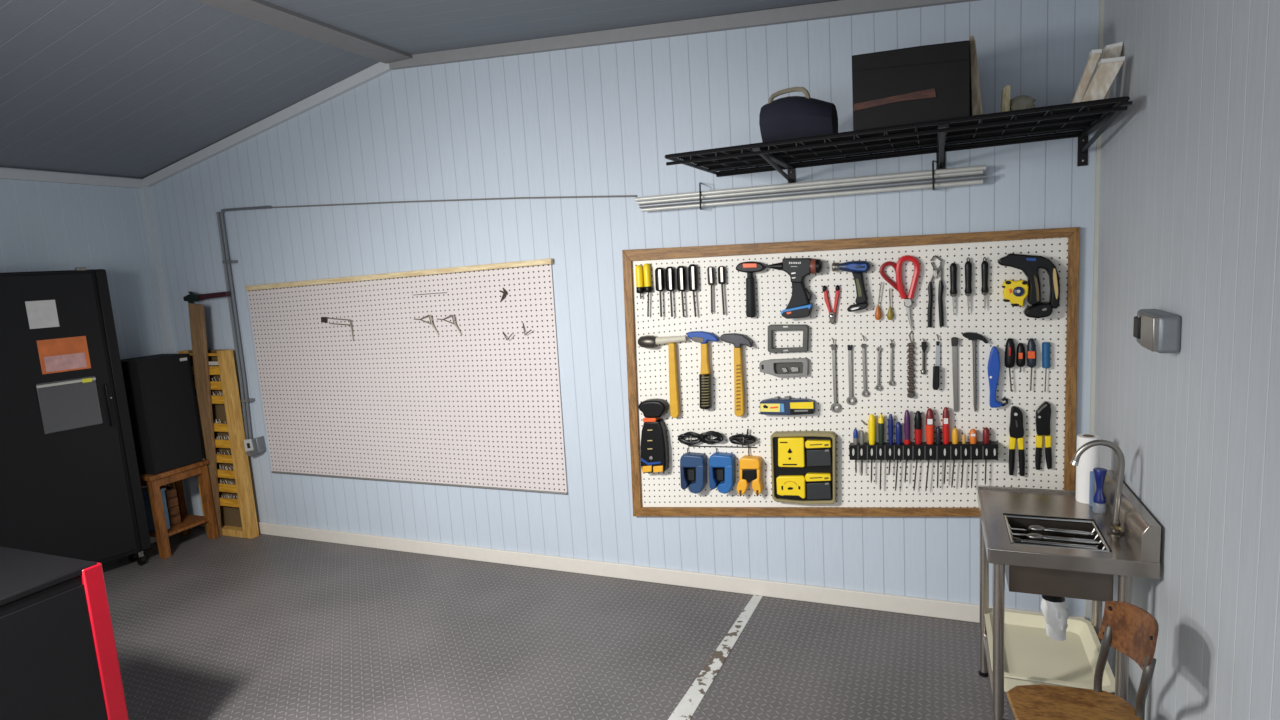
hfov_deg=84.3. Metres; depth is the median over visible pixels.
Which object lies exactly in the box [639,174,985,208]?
pipe
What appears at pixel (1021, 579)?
basin
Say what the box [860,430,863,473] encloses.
screwdriver
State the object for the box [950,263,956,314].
screwdriver
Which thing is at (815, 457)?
battery pack
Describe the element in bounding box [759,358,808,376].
utility knife
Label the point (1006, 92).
wood offcut
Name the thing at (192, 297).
clamp
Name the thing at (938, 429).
screwdriver
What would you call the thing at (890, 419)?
screwdriver
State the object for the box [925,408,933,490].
screwdriver
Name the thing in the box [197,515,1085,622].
baseboard
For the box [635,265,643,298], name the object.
screwdriver
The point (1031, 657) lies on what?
plastic tub
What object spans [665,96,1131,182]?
wire shelf
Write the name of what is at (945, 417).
screwdriver
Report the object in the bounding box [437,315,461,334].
hook
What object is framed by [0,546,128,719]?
tool chest
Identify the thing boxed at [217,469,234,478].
shelf
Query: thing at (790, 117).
duffel bag
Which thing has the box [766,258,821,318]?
cordless drill
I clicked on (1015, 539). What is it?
utensil
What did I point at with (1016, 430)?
snips
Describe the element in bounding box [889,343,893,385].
wrench
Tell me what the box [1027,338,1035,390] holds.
screwdriver
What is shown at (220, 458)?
shelf
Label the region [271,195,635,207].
cable line
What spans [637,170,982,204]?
pipe
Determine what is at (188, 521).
shelf
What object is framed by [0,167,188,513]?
wall
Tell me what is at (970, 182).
pipe
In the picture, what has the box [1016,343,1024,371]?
screwdriver
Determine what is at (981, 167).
pipe
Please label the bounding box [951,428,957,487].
screwdriver
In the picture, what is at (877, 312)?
awl
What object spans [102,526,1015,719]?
floor
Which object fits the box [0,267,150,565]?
refrigerator
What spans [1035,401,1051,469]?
snips
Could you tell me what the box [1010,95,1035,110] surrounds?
plastic bag
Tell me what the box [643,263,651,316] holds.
screwdriver
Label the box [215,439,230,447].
shelf
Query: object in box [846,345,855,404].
wrench
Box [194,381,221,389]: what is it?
shelf
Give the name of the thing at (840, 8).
trim
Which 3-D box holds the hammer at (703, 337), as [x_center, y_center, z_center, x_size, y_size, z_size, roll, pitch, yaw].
[0.325,0.052,3.585,0.167,0.397,0.061,0,8,23]
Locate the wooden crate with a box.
[160,486,181,525]
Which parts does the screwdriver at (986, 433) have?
handle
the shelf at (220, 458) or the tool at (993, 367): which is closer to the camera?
the tool at (993, 367)
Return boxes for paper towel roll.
[1076,434,1099,503]
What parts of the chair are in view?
seat, post, backrest, post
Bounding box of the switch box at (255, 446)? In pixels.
[244,436,266,456]
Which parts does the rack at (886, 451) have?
plate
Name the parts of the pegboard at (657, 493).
frame rail, cable coil, cable coil, cable coil, battery bracket, frame rail, frame rail, frame rail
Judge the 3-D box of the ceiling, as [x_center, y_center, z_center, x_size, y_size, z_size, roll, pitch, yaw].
[-1.799,-1.194,1.633,5.895,0.529,4.900,0,8,23]
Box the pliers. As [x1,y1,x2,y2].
[822,285,839,323]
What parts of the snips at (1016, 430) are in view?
handle, handle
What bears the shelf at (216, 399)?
attached to the rack at (238, 516)
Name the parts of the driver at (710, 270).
handle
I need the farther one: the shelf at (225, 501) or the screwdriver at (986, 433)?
the shelf at (225, 501)
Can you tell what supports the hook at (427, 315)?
attached to the pegboard at (408, 402)
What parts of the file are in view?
handle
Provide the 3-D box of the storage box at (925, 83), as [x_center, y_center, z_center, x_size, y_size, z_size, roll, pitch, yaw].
[1.027,-0.996,2.675,0.386,0.267,0.424,0,8,23]
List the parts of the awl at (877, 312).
handle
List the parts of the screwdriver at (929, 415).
handle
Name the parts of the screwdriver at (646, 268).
handle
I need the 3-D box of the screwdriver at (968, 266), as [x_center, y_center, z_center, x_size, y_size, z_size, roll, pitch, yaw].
[1.430,-0.324,3.079,0.030,0.249,0.026,0,8,23]
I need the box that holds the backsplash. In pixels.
[1103,470,1160,562]
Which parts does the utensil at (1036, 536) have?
handle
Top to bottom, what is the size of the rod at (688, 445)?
0.012 m
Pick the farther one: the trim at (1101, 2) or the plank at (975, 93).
the trim at (1101, 2)
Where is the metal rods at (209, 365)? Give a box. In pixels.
[209,365,237,498]
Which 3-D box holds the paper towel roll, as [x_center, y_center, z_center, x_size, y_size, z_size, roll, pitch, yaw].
[1.642,0.398,2.591,0.072,0.247,0.072,0,8,23]
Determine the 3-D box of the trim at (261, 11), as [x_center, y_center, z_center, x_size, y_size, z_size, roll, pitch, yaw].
[-2.300,-1.350,1.801,0.190,0.018,4.870,0,8,23]
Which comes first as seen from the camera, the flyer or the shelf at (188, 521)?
the flyer
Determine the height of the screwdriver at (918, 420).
0.378 m
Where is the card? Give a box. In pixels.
[25,300,59,328]
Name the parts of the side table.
leg, leg, leg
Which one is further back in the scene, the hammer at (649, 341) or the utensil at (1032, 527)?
the hammer at (649, 341)
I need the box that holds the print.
[44,352,86,371]
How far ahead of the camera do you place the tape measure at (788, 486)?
3.47 m
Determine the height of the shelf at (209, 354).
0.018 m
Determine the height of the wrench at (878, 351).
0.207 m
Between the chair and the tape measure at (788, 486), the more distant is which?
the tape measure at (788, 486)
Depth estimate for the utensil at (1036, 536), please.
2.33 m
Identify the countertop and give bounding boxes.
[980,488,1138,560]
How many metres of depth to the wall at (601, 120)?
3.78 m
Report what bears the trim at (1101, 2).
attached to the wall at (601, 120)
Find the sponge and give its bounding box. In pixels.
[1089,471,1093,506]
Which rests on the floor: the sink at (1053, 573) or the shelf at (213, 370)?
the sink at (1053, 573)
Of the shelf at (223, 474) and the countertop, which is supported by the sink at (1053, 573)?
the countertop
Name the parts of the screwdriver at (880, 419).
handle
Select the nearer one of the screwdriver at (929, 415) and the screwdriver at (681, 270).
the screwdriver at (929, 415)
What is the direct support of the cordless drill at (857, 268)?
attached to the pegboard at (657, 493)
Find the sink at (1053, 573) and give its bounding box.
[977,470,1160,719]
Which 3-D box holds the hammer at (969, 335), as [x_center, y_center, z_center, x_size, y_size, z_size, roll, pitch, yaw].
[1.479,0.054,3.121,0.100,0.356,0.032,0,8,23]
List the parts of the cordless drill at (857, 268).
panel, grip panel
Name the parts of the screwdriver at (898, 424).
handle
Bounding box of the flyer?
[37,336,90,373]
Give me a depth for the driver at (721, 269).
3.48 m
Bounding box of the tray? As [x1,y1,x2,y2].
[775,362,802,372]
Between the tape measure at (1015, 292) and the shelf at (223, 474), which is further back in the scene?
the shelf at (223, 474)
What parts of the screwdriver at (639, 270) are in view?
handle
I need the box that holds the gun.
[998,253,1059,317]
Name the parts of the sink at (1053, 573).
leg, frame, leg, leg, leg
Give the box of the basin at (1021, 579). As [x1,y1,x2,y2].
[1003,514,1113,601]
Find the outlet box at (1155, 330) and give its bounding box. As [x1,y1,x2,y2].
[1133,309,1180,352]
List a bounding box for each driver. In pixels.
[707,266,714,312]
[718,266,725,314]
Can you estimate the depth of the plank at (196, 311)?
4.93 m
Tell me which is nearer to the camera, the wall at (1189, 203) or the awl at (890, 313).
the wall at (1189, 203)
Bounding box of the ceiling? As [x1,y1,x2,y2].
[0,0,838,178]
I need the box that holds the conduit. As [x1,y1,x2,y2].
[216,206,270,438]
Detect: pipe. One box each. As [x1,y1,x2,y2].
[635,165,985,201]
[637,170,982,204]
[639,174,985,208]
[641,179,982,211]
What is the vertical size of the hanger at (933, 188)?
0.129 m
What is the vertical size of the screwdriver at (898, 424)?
0.329 m
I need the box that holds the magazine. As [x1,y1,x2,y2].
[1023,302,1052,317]
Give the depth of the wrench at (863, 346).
3.30 m
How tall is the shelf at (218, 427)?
0.058 m
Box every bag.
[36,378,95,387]
[759,87,837,141]
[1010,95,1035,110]
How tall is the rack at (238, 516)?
1.345 m
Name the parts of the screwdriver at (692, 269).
handle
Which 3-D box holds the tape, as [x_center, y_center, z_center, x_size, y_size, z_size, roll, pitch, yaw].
[0.220,1.368,2.838,0.104,0.002,1.888,0,9,27]
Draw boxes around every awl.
[875,282,881,319]
[887,288,892,319]
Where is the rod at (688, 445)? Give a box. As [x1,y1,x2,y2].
[688,445,756,447]
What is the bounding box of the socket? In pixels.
[1133,316,1140,338]
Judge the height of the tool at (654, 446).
0.398 m
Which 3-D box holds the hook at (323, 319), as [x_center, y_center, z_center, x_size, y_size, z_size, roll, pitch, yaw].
[-1.938,-0.198,4.515,0.264,0.161,0.025,0,8,23]
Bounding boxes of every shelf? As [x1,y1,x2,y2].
[149,514,208,536]
[189,353,216,355]
[191,366,219,374]
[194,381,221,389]
[196,395,223,403]
[213,423,227,431]
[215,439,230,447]
[216,454,232,462]
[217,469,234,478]
[218,483,236,492]
[219,497,238,506]
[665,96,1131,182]
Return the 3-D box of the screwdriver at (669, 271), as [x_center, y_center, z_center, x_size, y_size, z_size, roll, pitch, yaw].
[0.157,-0.347,3.598,0.047,0.256,0.048,0,8,23]
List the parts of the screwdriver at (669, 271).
handle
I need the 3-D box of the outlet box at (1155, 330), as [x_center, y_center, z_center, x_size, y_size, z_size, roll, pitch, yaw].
[1.500,-0.088,2.079,0.068,0.116,0.333,0,8,23]
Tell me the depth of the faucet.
2.28 m
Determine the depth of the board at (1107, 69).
2.38 m
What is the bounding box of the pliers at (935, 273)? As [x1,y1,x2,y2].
[927,255,943,326]
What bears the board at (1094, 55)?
on the wire shelf at (1086, 117)
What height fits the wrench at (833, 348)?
0.330 m
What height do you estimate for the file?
0.339 m
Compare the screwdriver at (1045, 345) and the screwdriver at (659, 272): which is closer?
the screwdriver at (1045, 345)
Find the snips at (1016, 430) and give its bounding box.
[1008,406,1024,475]
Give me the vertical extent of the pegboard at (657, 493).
1.448 m
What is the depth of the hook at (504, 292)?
3.99 m
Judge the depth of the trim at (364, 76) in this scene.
4.46 m
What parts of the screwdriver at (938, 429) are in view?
handle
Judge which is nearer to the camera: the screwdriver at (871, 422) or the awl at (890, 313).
the awl at (890, 313)
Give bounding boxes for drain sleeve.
[1041,598,1068,640]
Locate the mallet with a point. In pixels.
(749, 267)
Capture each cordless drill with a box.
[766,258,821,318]
[832,261,869,311]
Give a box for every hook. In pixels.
[321,317,353,340]
[414,315,438,334]
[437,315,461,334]
[500,288,506,300]
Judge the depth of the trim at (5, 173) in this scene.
4.55 m
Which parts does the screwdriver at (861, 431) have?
handle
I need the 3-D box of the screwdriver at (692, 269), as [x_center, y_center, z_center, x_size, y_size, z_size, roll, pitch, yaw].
[0.270,-0.348,3.552,0.046,0.265,0.046,0,8,23]
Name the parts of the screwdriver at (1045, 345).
handle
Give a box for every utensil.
[1012,537,1097,548]
[1026,533,1099,545]
[1028,525,1093,536]
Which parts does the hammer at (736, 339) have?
handle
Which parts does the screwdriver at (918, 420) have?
handle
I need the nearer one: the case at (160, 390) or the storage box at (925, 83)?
the storage box at (925, 83)
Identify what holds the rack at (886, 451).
attached to the pegboard at (657, 493)
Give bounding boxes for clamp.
[183,291,229,302]
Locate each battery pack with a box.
[805,440,831,466]
[805,473,831,499]
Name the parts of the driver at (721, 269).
handle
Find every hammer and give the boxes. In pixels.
[638,335,686,417]
[686,331,718,408]
[720,333,752,416]
[962,332,987,411]
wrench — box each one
[831,344,840,412]
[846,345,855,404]
[861,344,868,396]
[875,346,881,390]
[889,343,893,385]
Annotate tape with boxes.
[668,595,762,719]
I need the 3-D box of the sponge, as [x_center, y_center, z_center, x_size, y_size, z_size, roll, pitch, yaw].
[1.630,0.465,2.549,0.012,0.127,0.020,0,8,23]
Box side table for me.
[139,460,218,558]
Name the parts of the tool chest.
lid, panel, corner post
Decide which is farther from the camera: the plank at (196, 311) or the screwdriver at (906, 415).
the plank at (196, 311)
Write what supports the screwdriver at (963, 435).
in the rack at (886, 451)
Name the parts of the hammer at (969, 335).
rod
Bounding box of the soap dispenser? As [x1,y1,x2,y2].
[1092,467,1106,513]
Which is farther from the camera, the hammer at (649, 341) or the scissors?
the hammer at (649, 341)
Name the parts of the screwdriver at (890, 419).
handle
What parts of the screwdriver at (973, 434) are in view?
handle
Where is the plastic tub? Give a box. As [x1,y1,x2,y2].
[985,608,1114,692]
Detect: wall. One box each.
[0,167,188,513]
[151,0,1098,618]
[1089,0,1279,719]
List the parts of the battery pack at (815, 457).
lid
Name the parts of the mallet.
handle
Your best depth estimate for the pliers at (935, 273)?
3.13 m
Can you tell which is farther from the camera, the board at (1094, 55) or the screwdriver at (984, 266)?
the screwdriver at (984, 266)
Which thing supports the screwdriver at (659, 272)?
hanging from the pegboard at (657, 493)
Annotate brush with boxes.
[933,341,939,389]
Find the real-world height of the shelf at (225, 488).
0.058 m
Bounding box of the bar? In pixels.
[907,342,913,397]
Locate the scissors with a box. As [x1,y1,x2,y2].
[879,255,919,329]
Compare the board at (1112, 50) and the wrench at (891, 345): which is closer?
the board at (1112, 50)
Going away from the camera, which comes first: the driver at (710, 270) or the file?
the file
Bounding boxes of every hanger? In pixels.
[699,182,700,209]
[932,160,934,189]
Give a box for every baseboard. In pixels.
[150,526,195,542]
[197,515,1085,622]
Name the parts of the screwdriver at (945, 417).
handle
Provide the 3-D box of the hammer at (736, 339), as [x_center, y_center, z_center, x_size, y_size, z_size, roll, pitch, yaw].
[0.489,0.076,3.524,0.159,0.421,0.034,0,8,23]
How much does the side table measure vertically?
0.572 m
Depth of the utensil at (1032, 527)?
2.40 m
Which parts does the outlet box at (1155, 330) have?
plate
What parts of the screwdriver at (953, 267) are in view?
handle, blade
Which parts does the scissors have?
handle, handle, blade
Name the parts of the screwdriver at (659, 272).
handle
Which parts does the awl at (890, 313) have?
handle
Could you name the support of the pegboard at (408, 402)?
attached to the wall at (601, 120)
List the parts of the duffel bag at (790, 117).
handle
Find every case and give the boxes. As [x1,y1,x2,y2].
[121,354,204,474]
[770,431,835,503]
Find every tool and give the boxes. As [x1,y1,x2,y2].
[638,398,668,472]
[987,346,1007,407]
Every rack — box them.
[178,349,258,538]
[849,441,997,459]
[1004,515,1110,551]
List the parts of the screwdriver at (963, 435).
handle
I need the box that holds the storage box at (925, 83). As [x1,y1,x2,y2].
[852,40,969,130]
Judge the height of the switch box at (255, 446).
0.138 m
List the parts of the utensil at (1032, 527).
handle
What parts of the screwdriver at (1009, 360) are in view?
handle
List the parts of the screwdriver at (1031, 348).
handle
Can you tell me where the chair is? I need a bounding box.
[1006,601,1158,719]
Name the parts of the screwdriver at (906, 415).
handle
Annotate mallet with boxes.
[736,261,765,316]
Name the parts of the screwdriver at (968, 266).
handle, blade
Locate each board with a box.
[1072,49,1101,102]
[1081,56,1124,101]
[1101,42,1122,114]
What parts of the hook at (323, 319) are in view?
plate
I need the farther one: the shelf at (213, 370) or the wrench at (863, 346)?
the shelf at (213, 370)
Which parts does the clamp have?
arm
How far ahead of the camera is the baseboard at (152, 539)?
5.05 m
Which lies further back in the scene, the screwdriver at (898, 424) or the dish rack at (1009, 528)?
the screwdriver at (898, 424)
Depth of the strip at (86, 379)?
4.25 m
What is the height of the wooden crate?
0.264 m
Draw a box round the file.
[951,337,957,411]
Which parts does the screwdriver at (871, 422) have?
handle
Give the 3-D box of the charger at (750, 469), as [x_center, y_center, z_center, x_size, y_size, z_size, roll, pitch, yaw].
[0.552,0.563,3.575,0.129,0.250,0.062,0,8,23]
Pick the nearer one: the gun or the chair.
the chair
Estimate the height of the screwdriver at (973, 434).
0.273 m
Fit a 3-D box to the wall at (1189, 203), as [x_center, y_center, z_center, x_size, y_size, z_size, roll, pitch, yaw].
[1.010,0.200,0.687,0.100,2.791,4.900,0,8,23]
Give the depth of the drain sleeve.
2.39 m
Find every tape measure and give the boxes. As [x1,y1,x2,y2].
[776,475,805,498]
[1002,280,1028,306]
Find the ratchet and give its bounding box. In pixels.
[921,341,926,373]
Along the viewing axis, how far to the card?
4.14 m
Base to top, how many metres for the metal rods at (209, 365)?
1.028 m
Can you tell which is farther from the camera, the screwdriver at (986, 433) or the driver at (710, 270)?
the driver at (710, 270)
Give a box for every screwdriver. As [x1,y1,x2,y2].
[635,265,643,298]
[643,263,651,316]
[655,267,664,316]
[665,267,674,316]
[677,266,685,316]
[688,264,697,316]
[853,429,857,472]
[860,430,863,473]
[868,414,875,482]
[878,414,883,489]
[888,414,892,474]
[895,422,901,490]
[904,410,909,482]
[913,411,921,490]
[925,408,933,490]
[935,426,940,487]
[942,407,948,483]
[950,263,956,314]
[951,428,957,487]
[961,434,965,486]
[969,429,976,487]
[983,427,989,484]
[1004,338,1014,391]
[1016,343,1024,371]
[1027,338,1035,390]
[1042,342,1049,391]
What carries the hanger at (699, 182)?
attached to the wall at (601, 120)
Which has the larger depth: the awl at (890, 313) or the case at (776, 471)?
the case at (776, 471)
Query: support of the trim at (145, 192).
attached to the wall at (601, 120)
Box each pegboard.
[245,258,566,493]
[622,227,1079,516]
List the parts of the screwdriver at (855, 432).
handle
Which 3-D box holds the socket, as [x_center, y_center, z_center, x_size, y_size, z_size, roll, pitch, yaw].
[1.484,-0.097,2.104,0.016,0.063,0.055,0,8,23]
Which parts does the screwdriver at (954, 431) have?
handle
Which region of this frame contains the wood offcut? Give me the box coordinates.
[1000,85,1010,111]
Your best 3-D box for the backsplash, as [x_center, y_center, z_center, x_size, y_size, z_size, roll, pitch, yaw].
[1.623,0.517,2.366,0.048,0.155,0.625,0,8,23]
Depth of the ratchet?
3.19 m
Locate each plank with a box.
[188,303,221,535]
[969,36,982,115]
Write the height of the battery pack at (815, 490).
0.138 m
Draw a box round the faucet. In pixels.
[1070,440,1124,536]
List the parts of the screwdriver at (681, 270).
handle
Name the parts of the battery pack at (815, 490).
lid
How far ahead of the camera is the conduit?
4.84 m
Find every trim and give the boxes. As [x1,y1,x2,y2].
[0,168,143,187]
[139,186,200,514]
[142,62,391,186]
[194,0,411,63]
[389,0,978,69]
[1085,0,1103,617]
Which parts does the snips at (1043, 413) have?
handle, handle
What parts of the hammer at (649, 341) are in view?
handle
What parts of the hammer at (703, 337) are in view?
handle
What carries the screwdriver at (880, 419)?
in the rack at (886, 451)
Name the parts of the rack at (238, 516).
post, panel, rail, post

